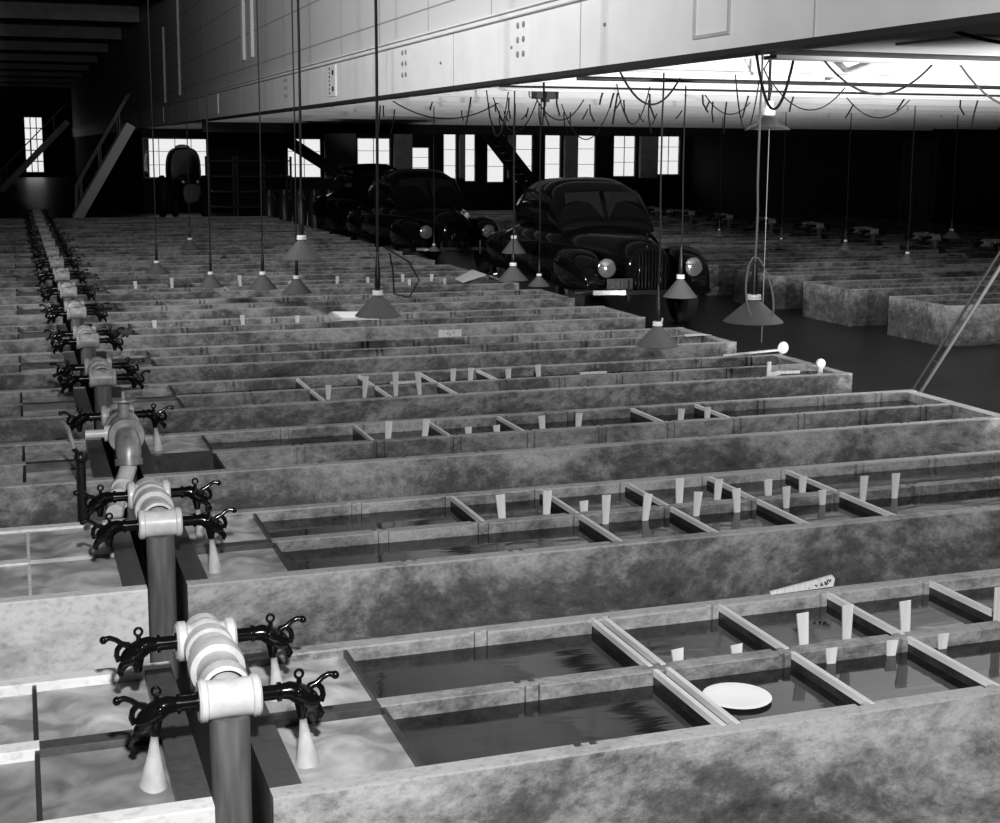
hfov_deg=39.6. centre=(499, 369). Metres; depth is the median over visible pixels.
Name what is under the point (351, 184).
car
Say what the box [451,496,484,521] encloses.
board
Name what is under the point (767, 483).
wooden peg
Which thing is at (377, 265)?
socket
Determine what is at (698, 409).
board
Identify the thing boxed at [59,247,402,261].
trough
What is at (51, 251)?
faucet manifold
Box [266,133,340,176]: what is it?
stairs
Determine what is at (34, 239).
faucet
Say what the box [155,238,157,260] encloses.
socket
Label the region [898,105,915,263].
lamp
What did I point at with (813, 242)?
trough
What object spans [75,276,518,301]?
trough
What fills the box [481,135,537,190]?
stairs
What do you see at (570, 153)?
trim
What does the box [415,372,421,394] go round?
wooden peg
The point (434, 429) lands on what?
board
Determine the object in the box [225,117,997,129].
trim
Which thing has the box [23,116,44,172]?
window
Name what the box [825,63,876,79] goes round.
diagonal brace
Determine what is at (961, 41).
trim
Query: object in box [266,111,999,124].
trim
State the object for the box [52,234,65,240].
faucet
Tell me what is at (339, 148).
trim
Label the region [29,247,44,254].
faucet
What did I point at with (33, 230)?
faucet
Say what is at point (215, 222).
trough
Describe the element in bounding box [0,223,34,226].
trough
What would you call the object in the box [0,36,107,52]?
beam
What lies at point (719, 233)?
lamp
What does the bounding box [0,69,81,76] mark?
ceiling beam
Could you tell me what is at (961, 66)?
cable
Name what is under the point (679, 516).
board
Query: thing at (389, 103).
trim
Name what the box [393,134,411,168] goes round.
trim
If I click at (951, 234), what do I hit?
lamp
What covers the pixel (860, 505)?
board
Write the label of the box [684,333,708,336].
sheet
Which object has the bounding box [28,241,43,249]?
faucet
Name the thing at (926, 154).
door
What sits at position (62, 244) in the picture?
faucet
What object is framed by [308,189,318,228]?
milk can
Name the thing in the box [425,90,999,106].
trim
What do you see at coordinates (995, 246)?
faucet
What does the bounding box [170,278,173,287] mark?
wooden peg
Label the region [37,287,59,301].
faucet
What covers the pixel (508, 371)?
wooden peg
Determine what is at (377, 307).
hanging lamp
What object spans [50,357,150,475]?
faucet manifold
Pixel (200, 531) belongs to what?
water
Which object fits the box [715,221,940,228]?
trough
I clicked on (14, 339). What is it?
trough
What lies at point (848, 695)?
board
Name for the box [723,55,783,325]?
lamp
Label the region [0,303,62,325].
trough
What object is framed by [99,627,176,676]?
faucet
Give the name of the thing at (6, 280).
trough
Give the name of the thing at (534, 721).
trough
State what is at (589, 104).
cable
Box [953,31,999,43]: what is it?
cable
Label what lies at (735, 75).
cable
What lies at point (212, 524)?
faucet
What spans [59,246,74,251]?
faucet
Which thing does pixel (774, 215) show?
trough
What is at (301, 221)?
socket
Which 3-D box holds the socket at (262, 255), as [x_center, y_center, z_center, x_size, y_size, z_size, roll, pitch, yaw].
[-2.430,-1.133,14.200,0.036,0.269,0.036,-3,10,-19]
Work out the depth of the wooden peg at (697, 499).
6.33 m
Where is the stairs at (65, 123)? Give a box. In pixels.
[0,102,69,191]
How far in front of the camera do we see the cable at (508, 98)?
14.65 m
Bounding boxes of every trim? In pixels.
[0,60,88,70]
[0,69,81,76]
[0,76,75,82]
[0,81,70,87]
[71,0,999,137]
[153,127,201,128]
[161,27,165,102]
[162,126,201,127]
[175,125,201,126]
[176,0,180,94]
[202,122,908,138]
[208,120,932,130]
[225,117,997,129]
[240,0,245,60]
[248,115,999,126]
[249,0,253,56]
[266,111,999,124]
[301,108,999,120]
[324,133,355,177]
[325,105,999,118]
[350,101,999,115]
[383,96,999,111]
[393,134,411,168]
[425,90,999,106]
[459,135,464,177]
[475,82,999,100]
[507,135,515,177]
[541,72,999,92]
[563,136,577,177]
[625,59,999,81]
[638,136,657,177]
[692,0,730,39]
[764,50,999,66]
[895,34,999,48]
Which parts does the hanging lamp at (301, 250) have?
cord, lamp shade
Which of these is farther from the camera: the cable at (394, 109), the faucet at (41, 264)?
the cable at (394, 109)
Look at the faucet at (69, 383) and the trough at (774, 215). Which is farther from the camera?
the trough at (774, 215)
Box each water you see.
[139,736,167,793]
[154,428,163,450]
[196,509,206,540]
[208,539,222,573]
[270,657,286,701]
[295,718,319,768]
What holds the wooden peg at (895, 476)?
on the trough at (395, 566)
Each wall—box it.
[0,86,74,176]
[71,0,541,127]
[73,129,149,209]
[140,109,689,211]
[689,127,999,229]
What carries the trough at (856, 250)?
on the floor
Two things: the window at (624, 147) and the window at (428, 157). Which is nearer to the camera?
the window at (428, 157)
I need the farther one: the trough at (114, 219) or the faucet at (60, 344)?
the trough at (114, 219)
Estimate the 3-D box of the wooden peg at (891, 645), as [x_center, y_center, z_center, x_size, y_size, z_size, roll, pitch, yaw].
[1.295,0.931,4.598,0.042,0.080,0.010,0,9,-14]
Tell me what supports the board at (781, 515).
on the trough at (395, 566)
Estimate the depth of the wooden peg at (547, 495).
6.16 m
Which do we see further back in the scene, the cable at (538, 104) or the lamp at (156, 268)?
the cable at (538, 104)
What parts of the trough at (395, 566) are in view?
head plate, head plate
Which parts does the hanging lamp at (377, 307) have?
cord, lamp shade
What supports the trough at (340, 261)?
on the floor
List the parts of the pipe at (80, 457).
lever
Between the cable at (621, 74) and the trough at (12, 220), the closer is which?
the cable at (621, 74)
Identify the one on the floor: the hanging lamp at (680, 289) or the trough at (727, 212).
the trough at (727, 212)
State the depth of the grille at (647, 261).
15.55 m
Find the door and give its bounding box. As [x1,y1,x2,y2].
[899,129,940,222]
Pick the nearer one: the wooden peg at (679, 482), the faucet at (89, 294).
the wooden peg at (679, 482)
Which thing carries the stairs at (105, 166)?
on the floor
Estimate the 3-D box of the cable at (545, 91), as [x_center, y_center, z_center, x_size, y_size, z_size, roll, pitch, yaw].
[0.417,-2.449,13.007,0.056,0.315,0.030,7,11,36]
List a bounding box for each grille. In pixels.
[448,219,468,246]
[636,250,666,289]
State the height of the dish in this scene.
0.011 m
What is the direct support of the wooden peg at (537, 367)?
on the trough at (216, 405)
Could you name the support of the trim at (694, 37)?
attached to the wall at (328, 28)
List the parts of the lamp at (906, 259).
lamp shade, cord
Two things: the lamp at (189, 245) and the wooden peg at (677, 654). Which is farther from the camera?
the lamp at (189, 245)
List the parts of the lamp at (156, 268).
cord, lamp shade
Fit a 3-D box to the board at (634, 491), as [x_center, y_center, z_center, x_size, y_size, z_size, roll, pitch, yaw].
[0.692,0.610,6.560,0.018,0.056,0.450,-3,10,-19]
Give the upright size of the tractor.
2.088 m
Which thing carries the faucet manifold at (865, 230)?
on the floor
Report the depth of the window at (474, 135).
46.69 m
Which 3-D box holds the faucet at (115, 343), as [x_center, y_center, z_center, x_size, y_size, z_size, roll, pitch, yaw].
[-2.849,-0.205,10.255,0.213,0.144,0.070,-3,10,-19]
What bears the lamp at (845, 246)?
hanging from the deck
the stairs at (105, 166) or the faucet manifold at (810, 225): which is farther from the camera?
the stairs at (105, 166)
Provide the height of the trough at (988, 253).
0.432 m
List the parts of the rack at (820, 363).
curved arm, round topped post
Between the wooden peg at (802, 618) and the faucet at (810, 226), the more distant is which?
the faucet at (810, 226)
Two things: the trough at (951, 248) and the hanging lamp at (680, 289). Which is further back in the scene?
the trough at (951, 248)
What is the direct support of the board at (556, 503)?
on the trough at (395, 566)
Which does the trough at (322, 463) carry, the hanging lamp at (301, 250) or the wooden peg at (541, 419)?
the wooden peg at (541, 419)
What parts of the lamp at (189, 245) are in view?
cord, lamp shade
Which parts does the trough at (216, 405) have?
head plate, head plate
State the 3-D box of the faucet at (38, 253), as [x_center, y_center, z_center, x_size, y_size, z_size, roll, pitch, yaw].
[-6.136,-1.534,18.457,0.213,0.144,0.070,-3,10,-19]
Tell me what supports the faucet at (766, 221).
on the faucet manifold at (770, 221)
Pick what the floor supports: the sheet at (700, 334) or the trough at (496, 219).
the trough at (496, 219)
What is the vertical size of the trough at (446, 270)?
0.432 m
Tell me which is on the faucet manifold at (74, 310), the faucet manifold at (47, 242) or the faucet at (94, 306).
the faucet at (94, 306)
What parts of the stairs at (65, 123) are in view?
handrail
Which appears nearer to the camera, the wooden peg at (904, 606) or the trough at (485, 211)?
the wooden peg at (904, 606)
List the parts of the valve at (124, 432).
valve stem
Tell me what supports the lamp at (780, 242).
hanging from the deck
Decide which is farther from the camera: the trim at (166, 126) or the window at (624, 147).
the window at (624, 147)
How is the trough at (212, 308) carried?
on the floor
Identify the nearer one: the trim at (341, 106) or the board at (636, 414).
the board at (636, 414)
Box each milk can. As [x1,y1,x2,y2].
[262,189,276,217]
[278,189,291,221]
[293,189,306,225]
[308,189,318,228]
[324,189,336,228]
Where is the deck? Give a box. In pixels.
[733,54,769,58]
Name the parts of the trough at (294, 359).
head plate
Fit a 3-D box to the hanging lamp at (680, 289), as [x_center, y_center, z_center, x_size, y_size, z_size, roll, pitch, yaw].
[1.616,-1.611,12.266,0.304,1.942,0.304,-3,10,-19]
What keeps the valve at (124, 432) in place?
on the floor
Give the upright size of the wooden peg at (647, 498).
0.152 m
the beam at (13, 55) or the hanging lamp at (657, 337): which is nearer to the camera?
the hanging lamp at (657, 337)
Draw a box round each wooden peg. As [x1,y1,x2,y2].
[152,320,156,327]
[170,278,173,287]
[237,275,241,285]
[240,315,244,324]
[295,315,299,322]
[325,385,330,399]
[363,376,368,397]
[385,421,392,438]
[392,372,398,395]
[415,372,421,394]
[422,419,429,435]
[450,368,455,380]
[465,426,471,433]
[468,368,473,379]
[493,425,499,431]
[495,494,505,518]
[505,369,510,377]
[535,364,540,376]
[538,415,544,428]
[543,490,551,514]
[575,413,582,426]
[579,500,587,511]
[602,495,610,523]
[642,494,652,520]
[671,647,683,660]
[675,478,683,502]
[678,409,684,419]
[693,492,702,515]
[704,407,710,417]
[714,479,722,499]
[730,643,742,653]
[732,488,740,512]
[764,479,771,495]
[782,486,790,507]
[796,612,808,644]
[799,476,806,492]
[818,489,825,504]
[825,647,837,663]
[842,604,853,639]
[860,476,868,500]
[886,640,897,655]
[891,473,899,498]
[899,600,910,631]
[937,633,948,648]
[993,587,999,621]
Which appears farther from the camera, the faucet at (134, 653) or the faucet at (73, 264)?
the faucet at (73, 264)
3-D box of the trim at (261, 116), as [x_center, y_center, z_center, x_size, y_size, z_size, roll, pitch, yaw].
[4.111,-5.089,28.365,18.736,0.112,0.040,-3,10,-19]
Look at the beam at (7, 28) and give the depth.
47.68 m
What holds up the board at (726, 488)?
on the trough at (395, 566)
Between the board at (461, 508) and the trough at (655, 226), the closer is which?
the board at (461, 508)
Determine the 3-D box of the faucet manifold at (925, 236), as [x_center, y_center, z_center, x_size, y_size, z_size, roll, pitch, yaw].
[7.144,-1.968,23.327,0.596,0.694,0.592,-3,10,-19]
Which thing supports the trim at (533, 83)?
attached to the wall at (815, 169)
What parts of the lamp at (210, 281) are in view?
cord, lamp shade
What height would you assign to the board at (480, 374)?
0.056 m
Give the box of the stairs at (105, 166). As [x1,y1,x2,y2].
[72,93,134,217]
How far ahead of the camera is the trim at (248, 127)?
33.75 m
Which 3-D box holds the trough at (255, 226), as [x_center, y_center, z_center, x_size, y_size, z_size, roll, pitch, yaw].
[-6.469,-2.667,27.994,5.168,0.432,1.032,-3,10,-19]
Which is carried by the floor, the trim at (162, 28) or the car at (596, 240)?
the car at (596, 240)
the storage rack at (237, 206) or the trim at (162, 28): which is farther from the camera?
the storage rack at (237, 206)
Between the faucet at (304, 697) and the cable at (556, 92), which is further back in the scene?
the cable at (556, 92)
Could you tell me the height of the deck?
0.080 m
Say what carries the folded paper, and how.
on the trough at (484, 283)
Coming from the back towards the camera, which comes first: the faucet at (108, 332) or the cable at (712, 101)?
the cable at (712, 101)
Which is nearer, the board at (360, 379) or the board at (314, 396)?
the board at (314, 396)
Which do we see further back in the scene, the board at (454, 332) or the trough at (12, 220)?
the trough at (12, 220)
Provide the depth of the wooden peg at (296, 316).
12.84 m
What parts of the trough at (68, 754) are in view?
head plate, head plate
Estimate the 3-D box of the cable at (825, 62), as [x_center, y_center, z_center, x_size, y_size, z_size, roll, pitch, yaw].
[2.167,-1.674,7.950,0.794,0.204,0.014,-3,10,-22]
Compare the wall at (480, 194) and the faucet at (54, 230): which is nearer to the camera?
the faucet at (54, 230)
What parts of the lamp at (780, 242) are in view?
lamp shade, cord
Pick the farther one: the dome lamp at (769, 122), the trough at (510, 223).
the trough at (510, 223)
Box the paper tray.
[329,311,378,320]
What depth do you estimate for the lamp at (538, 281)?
14.64 m
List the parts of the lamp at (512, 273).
lamp shade, cord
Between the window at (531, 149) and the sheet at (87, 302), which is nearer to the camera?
the sheet at (87, 302)
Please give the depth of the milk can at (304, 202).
34.53 m
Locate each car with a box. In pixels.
[312,163,396,242]
[346,168,499,271]
[484,177,718,321]
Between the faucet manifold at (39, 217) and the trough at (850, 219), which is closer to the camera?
the faucet manifold at (39, 217)
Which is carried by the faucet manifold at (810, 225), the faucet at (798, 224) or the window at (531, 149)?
the faucet at (798, 224)
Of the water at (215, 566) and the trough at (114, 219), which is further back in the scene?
the trough at (114, 219)
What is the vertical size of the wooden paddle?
0.100 m
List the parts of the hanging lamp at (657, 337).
lamp shade, cord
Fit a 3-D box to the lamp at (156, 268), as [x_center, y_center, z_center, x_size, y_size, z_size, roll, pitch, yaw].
[-3.926,-3.879,15.528,0.275,5.600,0.275,-3,10,-19]
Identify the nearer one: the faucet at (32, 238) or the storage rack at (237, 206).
the faucet at (32, 238)
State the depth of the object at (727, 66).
10.13 m
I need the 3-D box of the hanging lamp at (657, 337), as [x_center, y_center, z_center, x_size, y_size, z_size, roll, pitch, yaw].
[1.143,-1.183,9.893,0.304,2.045,0.304,-3,10,-19]
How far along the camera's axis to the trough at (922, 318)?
14.82 m
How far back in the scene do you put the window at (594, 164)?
48.06 m
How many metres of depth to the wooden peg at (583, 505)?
6.22 m
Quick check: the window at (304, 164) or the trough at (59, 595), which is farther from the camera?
the window at (304, 164)
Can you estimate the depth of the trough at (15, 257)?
20.23 m
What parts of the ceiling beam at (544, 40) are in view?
splice plate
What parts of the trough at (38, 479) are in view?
head plate, head plate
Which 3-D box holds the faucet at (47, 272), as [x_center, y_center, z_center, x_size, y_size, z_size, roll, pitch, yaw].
[-5.125,-1.068,15.576,0.213,0.144,0.070,-3,10,-19]
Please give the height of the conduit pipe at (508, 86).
0.020 m
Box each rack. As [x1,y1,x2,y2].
[205,156,292,215]
[767,358,825,375]
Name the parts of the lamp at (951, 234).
lamp shade, cord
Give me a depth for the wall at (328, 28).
25.47 m
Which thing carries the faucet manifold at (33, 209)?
on the floor
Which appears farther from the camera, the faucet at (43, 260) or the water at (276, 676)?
the faucet at (43, 260)
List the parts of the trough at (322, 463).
head plate, head plate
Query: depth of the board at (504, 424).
8.26 m
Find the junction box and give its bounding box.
[531,91,558,101]
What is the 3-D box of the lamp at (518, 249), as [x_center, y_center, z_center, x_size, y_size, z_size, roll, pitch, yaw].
[0.175,-2.357,16.741,0.304,1.896,0.304,-3,10,-19]
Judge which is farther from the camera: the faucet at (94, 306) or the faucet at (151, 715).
the faucet at (94, 306)
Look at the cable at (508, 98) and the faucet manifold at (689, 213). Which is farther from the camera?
the faucet manifold at (689, 213)
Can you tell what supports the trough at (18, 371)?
on the floor
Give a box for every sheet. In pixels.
[84,301,113,303]
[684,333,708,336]
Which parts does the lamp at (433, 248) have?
lamp shade, cord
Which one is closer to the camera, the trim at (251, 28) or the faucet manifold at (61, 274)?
the faucet manifold at (61, 274)
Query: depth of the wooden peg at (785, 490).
6.47 m
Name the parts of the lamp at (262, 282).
cord, lamp shade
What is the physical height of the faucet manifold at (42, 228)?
0.694 m
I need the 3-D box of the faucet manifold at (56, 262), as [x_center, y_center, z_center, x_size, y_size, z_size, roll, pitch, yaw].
[-5.456,-1.060,17.126,0.596,0.694,0.592,-3,10,-19]
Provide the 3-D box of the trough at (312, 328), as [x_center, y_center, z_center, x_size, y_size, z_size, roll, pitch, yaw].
[-1.209,-0.254,13.078,5.168,0.432,1.032,-3,10,-19]
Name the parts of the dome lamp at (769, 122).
pull chain, lamp shade, cord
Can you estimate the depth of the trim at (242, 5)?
23.80 m
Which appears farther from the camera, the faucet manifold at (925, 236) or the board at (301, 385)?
the faucet manifold at (925, 236)
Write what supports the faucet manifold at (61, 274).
on the floor
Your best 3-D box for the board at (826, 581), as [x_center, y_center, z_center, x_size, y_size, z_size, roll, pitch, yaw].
[1.109,0.786,5.087,0.264,0.043,0.017,-4,10,-17]
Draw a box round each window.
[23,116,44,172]
[142,138,207,177]
[287,138,321,177]
[357,138,390,164]
[412,147,429,168]
[443,134,456,181]
[465,135,475,181]
[487,135,504,182]
[515,135,532,182]
[545,136,560,177]
[578,136,595,176]
[613,136,635,176]
[657,137,679,174]
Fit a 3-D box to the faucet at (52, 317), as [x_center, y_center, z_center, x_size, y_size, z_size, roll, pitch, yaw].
[-3.795,-0.461,11.819,0.213,0.144,0.070,-3,10,-19]
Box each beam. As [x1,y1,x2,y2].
[0,0,139,22]
[0,20,121,39]
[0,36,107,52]
[0,50,97,62]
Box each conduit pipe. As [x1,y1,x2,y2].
[500,85,999,96]
[576,76,999,89]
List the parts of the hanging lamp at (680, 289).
lamp shade, cord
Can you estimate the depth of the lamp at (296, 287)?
13.76 m
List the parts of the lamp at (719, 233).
lamp shade, cord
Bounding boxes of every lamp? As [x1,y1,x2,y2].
[145,0,168,273]
[180,0,199,249]
[199,0,222,287]
[248,0,277,289]
[282,0,311,294]
[282,0,321,260]
[355,0,400,318]
[428,106,439,250]
[498,91,527,280]
[502,103,525,253]
[528,102,549,286]
[636,73,677,348]
[663,86,696,298]
[714,117,723,235]
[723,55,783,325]
[746,60,789,342]
[775,112,786,244]
[837,113,851,250]
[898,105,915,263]
[941,115,960,238]
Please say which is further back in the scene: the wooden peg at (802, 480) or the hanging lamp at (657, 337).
the hanging lamp at (657, 337)
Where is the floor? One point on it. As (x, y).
(876, 360)
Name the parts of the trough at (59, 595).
head plate, head plate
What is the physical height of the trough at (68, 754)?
0.432 m
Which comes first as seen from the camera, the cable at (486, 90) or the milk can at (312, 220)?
the cable at (486, 90)
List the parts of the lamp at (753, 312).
lamp shade, cord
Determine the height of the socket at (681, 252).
0.270 m
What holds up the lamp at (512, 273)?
hanging from the deck
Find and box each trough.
[0,218,33,222]
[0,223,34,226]
[0,227,35,232]
[0,232,36,238]
[0,238,39,245]
[0,245,41,253]
[0,253,44,262]
[0,262,47,273]
[0,274,51,287]
[0,287,56,304]
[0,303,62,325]
[0,324,69,353]
[0,351,80,390]
[0,387,93,443]
[0,438,113,527]
[0,518,149,679]
[0,661,214,822]
[46,216,278,221]
[48,220,293,226]
[51,224,310,231]
[51,229,328,237]
[54,234,350,244]
[55,240,374,251]
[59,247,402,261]
[64,255,434,271]
[67,264,470,285]
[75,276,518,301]
[84,289,574,322]
[84,306,644,349]
[96,327,736,384]
[112,354,851,461]
[137,389,999,560]
[175,450,999,694]
[243,568,999,822]
[467,210,515,213]
[469,214,515,217]
[491,217,656,221]
[496,220,691,225]
[499,224,729,230]
[648,211,812,215]
[650,214,851,219]
[650,228,772,234]
[653,233,820,241]
[661,239,875,248]
[679,217,893,223]
[696,245,938,258]
[703,253,999,295]
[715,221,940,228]
[733,263,999,309]
[754,225,992,233]
[800,230,999,239]
[802,276,999,325]
[851,236,999,245]
[887,292,999,346]
[909,244,999,253]
[976,252,997,255]
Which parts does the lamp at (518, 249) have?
lamp shade, cord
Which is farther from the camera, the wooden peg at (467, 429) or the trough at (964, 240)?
the trough at (964, 240)
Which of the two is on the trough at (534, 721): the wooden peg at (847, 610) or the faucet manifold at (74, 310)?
the wooden peg at (847, 610)
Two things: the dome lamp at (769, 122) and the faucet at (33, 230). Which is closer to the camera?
the dome lamp at (769, 122)
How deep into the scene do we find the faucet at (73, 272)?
15.68 m
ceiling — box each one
[0,0,144,39]
[808,27,999,55]
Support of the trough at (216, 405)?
on the floor
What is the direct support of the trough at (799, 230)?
on the floor
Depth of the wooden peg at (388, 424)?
7.75 m
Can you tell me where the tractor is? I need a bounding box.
[157,144,209,216]
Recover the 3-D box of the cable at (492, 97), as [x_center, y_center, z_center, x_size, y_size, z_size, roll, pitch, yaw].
[0.166,-2.724,14.860,0.014,0.362,0.756,8,12,39]
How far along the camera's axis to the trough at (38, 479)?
6.81 m
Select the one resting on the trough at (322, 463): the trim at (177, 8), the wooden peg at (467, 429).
the wooden peg at (467, 429)
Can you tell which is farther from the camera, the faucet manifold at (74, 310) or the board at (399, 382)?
the faucet manifold at (74, 310)
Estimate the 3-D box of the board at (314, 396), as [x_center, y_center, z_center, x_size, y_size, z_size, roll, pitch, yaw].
[-1.194,0.193,9.101,0.018,0.056,0.450,-3,10,-19]
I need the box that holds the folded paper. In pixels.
[455,270,501,282]
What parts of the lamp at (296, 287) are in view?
cord, lamp shade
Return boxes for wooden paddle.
[723,342,788,356]
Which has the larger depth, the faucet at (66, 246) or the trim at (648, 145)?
the trim at (648, 145)
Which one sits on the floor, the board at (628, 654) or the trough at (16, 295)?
the trough at (16, 295)
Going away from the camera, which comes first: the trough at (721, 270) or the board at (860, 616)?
the board at (860, 616)
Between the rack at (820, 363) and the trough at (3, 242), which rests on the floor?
the trough at (3, 242)
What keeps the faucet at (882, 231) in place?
on the faucet manifold at (865, 230)
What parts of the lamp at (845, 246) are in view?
lamp shade, cord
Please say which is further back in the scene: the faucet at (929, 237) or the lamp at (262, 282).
the faucet at (929, 237)
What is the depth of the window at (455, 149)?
46.38 m
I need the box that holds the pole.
[912,251,999,392]
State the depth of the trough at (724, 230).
27.73 m
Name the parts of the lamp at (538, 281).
lamp shade, cord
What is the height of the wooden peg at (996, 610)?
0.190 m
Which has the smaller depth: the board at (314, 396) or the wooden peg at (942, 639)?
the wooden peg at (942, 639)
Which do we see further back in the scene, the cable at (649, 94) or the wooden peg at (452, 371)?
the cable at (649, 94)
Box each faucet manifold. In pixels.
[22,208,49,226]
[23,211,52,227]
[23,215,54,233]
[24,220,57,240]
[25,225,61,248]
[26,231,65,258]
[27,238,69,270]
[29,246,75,285]
[31,256,81,302]
[33,267,89,323]
[36,282,99,350]
[39,300,111,384]
[44,325,128,424]
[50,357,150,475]
[58,403,173,432]
[73,477,236,678]
[99,613,338,822]
[646,206,667,219]
[670,209,701,223]
[706,213,740,227]
[747,217,783,230]
[792,221,832,235]
[844,226,886,242]
[903,232,947,249]
[971,239,999,250]
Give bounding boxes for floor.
[0,177,999,792]
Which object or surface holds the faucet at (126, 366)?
on the faucet manifold at (100, 373)
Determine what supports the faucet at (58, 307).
on the faucet manifold at (74, 310)
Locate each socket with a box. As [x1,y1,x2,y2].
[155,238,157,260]
[209,246,211,271]
[261,246,263,270]
[295,261,297,275]
[299,201,303,234]
[375,252,379,289]
[511,248,514,262]
[538,259,540,273]
[655,285,660,321]
[679,245,682,274]
[750,260,757,294]
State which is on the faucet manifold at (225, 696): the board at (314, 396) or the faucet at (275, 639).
the faucet at (275, 639)
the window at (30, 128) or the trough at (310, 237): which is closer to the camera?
the trough at (310, 237)
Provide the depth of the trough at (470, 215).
33.77 m
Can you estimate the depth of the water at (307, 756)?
3.69 m
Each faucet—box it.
[25,222,36,227]
[26,227,38,233]
[27,233,40,241]
[27,239,42,247]
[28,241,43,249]
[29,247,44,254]
[30,249,46,258]
[31,256,48,267]
[32,259,49,270]
[33,268,52,279]
[34,272,54,284]
[36,283,57,296]
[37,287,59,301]
[39,302,64,317]
[41,307,66,323]
[44,327,72,344]
[46,221,57,227]
[46,334,76,353]
[49,227,61,232]
[50,359,84,381]
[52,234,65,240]
[52,370,88,393]
[55,240,69,248]
[58,407,100,432]
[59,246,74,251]
[59,249,75,258]
[64,256,80,261]
[64,259,81,269]
[69,268,87,276]
[70,271,89,282]
[73,484,127,518]
[76,282,96,292]
[77,286,99,300]
[79,512,138,550]
[85,300,108,310]
[87,306,111,321]
[96,325,124,338]
[99,333,128,350]
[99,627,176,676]
[112,357,144,374]
[112,685,198,741]
[116,368,150,389]
[134,403,173,428]
[170,478,220,509]
[182,504,236,539]
[236,613,306,657]
[262,668,338,718]
[759,219,767,225]
[792,223,802,228]
[806,224,815,229]
[844,228,854,233]
[859,228,869,235]
[879,228,886,235]
[903,234,914,240]
[920,234,931,242]
[971,239,983,247]
[991,241,999,250]
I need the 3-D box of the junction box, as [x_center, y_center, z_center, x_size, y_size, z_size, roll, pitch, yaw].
[0.438,-2.694,13.534,0.224,0.168,0.160,-3,10,-19]
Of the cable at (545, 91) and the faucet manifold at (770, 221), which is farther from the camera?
the faucet manifold at (770, 221)
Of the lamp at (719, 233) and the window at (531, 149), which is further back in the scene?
the window at (531, 149)
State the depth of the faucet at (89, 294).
13.60 m
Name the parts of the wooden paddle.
handle, round blade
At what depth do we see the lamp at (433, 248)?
19.53 m
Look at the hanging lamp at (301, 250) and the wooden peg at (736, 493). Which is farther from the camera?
the hanging lamp at (301, 250)
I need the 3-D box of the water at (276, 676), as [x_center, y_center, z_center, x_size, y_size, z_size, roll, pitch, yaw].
[-0.661,0.918,4.137,0.058,0.140,0.058,-3,10,-19]
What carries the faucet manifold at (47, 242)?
on the floor
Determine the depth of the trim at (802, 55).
7.88 m
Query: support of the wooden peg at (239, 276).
on the trough at (484, 283)
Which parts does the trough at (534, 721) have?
head plate, head plate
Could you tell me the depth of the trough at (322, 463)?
7.86 m
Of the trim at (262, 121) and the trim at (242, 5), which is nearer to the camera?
the trim at (242, 5)
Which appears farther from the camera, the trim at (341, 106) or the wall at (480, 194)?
the wall at (480, 194)
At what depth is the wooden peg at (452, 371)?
9.68 m
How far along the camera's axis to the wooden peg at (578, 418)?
8.12 m
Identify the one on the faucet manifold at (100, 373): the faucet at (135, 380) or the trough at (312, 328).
the faucet at (135, 380)
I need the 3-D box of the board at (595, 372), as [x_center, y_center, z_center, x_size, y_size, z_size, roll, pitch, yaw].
[0.672,0.021,9.991,0.200,0.014,0.030,-3,10,-19]
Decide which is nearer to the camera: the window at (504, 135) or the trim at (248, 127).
the trim at (248, 127)
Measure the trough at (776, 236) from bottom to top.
0.432 m
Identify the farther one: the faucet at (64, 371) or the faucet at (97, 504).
the faucet at (64, 371)
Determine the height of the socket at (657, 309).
0.269 m
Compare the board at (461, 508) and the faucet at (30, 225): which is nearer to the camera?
the board at (461, 508)
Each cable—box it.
[383,246,419,297]
[390,109,394,133]
[392,101,497,118]
[465,97,471,125]
[486,90,508,136]
[492,97,536,131]
[508,98,510,118]
[536,99,583,120]
[538,104,539,122]
[541,91,546,124]
[543,82,546,106]
[556,92,559,115]
[561,104,609,139]
[589,104,594,121]
[612,93,617,123]
[616,84,649,124]
[619,72,680,105]
[648,100,651,132]
[649,94,654,118]
[702,95,707,112]
[705,95,750,114]
[711,101,713,122]
[723,102,726,132]
[735,75,759,130]
[741,96,748,117]
[755,54,794,110]
[771,80,844,110]
[824,61,932,94]
[847,98,909,117]
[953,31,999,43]
[959,65,999,103]
[971,100,977,126]
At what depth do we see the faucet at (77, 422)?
7.31 m
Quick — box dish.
[703,682,771,709]
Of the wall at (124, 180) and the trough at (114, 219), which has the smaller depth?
the trough at (114, 219)
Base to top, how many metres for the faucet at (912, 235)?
0.144 m
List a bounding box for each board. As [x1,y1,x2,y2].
[296,378,310,388]
[310,389,325,400]
[353,425,373,439]
[358,375,374,385]
[374,386,392,396]
[390,380,415,383]
[421,373,436,382]
[429,421,449,435]
[437,383,458,393]
[439,329,460,336]
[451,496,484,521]
[476,369,496,379]
[496,416,524,430]
[540,489,578,513]
[579,514,622,541]
[580,371,606,374]
[592,619,652,666]
[604,618,665,664]
[625,482,668,505]
[630,408,664,421]
[652,669,726,725]
[666,667,740,723]
[670,506,718,532]
[694,404,729,417]
[707,476,755,498]
[718,605,788,650]
[756,499,810,524]
[769,575,834,594]
[785,470,837,491]
[790,651,874,705]
[827,593,904,635]
[839,492,895,516]
[907,636,999,687]
[929,581,992,621]
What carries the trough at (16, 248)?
on the floor
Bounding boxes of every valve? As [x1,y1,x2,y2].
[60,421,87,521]
[85,391,144,553]

